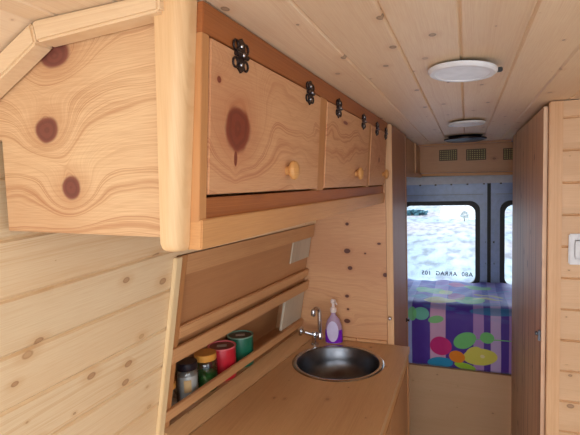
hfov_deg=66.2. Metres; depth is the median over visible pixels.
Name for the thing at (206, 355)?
spice jar
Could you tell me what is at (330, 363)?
sink
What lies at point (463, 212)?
bush
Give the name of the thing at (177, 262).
trim
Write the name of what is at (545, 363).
wardrobe
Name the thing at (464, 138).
ceiling vent
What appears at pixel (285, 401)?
countertop
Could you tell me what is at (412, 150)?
box
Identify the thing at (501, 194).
door
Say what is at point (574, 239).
light switch
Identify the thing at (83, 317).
wall
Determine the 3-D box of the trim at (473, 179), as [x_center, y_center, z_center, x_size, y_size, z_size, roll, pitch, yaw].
[1.455,-0.308,3.615,1.760,0.065,0.218,0,4,22]
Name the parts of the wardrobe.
aisle panel, panel, corner post, panel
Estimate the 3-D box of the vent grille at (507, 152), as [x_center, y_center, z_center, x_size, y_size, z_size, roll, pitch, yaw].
[1.673,-0.478,3.333,0.138,0.086,0.006,0,4,22]
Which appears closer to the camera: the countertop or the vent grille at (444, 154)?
the countertop
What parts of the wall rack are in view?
panel, lip rail, rail, panel, rail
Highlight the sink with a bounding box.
[292,345,383,381]
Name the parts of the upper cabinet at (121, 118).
slope moulding, panel, moulding, corner post, door, rail, knob, rail, door, knob, door, knob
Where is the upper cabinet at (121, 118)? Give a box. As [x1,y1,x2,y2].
[0,0,388,251]
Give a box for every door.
[407,183,486,282]
[491,183,512,283]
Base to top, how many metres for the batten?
0.016 m
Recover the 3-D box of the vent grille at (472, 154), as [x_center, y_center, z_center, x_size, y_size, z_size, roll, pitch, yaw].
[1.433,-0.485,3.428,0.142,0.086,0.006,0,4,22]
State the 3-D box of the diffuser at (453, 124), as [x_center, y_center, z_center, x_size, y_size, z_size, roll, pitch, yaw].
[0.848,-0.450,2.140,0.134,0.008,0.134,0,4,22]
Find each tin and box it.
[207,340,236,380]
[227,330,253,367]
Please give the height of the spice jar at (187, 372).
0.147 m
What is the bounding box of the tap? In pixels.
[299,306,321,345]
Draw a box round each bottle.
[325,299,342,343]
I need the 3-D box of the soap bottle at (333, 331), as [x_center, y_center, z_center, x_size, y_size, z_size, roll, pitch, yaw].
[0.220,0.521,2.245,0.086,0.222,0.060,0,4,22]
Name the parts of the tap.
cross handle, valve arm, swivel spout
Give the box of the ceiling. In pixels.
[0,0,579,144]
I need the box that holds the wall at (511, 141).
[407,141,512,177]
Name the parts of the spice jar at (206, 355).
lid, glass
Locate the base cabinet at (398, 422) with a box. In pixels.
[383,359,409,434]
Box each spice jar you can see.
[171,380,177,406]
[175,357,198,403]
[194,348,217,391]
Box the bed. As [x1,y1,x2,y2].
[409,363,510,434]
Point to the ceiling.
(379, 54)
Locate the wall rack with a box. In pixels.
[165,224,314,428]
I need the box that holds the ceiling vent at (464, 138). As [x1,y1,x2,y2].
[444,134,486,142]
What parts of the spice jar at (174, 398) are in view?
glass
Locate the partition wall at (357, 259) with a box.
[276,124,409,362]
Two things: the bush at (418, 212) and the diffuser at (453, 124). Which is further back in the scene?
the bush at (418, 212)
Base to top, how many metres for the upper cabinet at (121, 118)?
0.380 m
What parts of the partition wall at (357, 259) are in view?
panel, corner trim, panel, post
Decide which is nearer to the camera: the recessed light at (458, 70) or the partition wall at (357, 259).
the recessed light at (458, 70)
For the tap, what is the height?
0.202 m
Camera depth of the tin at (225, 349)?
1.79 m
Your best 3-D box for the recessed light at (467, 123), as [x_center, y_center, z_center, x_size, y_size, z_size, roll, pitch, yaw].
[0.848,-0.451,2.140,0.170,0.012,0.170,0,4,22]
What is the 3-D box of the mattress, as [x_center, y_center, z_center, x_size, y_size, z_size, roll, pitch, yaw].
[1.471,0.789,3.355,1.492,0.458,0.794,0,4,22]
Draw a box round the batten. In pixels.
[322,334,386,343]
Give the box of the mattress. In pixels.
[408,278,511,374]
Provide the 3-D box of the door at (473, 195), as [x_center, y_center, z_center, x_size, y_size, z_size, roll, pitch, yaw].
[1.251,0.622,3.912,0.880,1.920,0.068,0,4,22]
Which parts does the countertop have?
worktop back strip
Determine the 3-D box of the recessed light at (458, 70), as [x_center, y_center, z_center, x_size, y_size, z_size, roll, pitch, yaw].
[0.427,-0.363,1.102,0.164,0.029,0.162,-4,5,-25]
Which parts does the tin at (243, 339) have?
lid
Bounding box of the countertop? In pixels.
[164,331,409,434]
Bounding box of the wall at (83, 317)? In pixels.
[0,142,315,434]
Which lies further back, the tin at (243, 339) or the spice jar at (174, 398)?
the tin at (243, 339)
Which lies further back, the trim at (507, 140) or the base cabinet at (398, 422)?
the trim at (507, 140)
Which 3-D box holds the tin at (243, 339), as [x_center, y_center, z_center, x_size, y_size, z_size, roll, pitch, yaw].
[-0.216,0.575,1.952,0.116,0.129,0.116,0,4,22]
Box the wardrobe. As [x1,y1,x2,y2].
[511,99,579,434]
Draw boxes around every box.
[406,138,421,177]
[420,142,512,175]
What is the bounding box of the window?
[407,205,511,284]
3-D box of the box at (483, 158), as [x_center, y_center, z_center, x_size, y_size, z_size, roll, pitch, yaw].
[1.619,-0.441,3.368,1.232,0.256,0.029,0,4,22]
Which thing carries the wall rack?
attached to the wall at (83, 317)
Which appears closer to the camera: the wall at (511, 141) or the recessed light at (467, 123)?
the recessed light at (467, 123)
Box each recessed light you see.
[428,60,502,81]
[448,120,485,126]
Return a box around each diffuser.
[435,67,489,80]
[452,123,480,126]
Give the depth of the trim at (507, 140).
3.32 m
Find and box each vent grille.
[439,149,456,160]
[466,148,485,160]
[503,148,512,159]
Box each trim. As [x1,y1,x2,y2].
[155,257,182,434]
[407,175,512,184]
[418,139,510,146]
[487,183,490,282]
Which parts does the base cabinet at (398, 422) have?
door, door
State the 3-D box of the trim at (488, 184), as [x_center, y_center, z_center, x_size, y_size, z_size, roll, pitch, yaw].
[1.677,0.621,3.755,0.028,1.920,0.035,0,4,22]
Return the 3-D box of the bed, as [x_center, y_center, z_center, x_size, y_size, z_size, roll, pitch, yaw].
[1.484,1.316,3.385,1.500,0.598,0.800,0,4,22]
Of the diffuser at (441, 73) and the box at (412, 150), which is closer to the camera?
the diffuser at (441, 73)
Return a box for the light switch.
[568,234,579,264]
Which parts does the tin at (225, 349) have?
lid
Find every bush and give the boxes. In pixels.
[407,209,427,215]
[460,211,468,220]

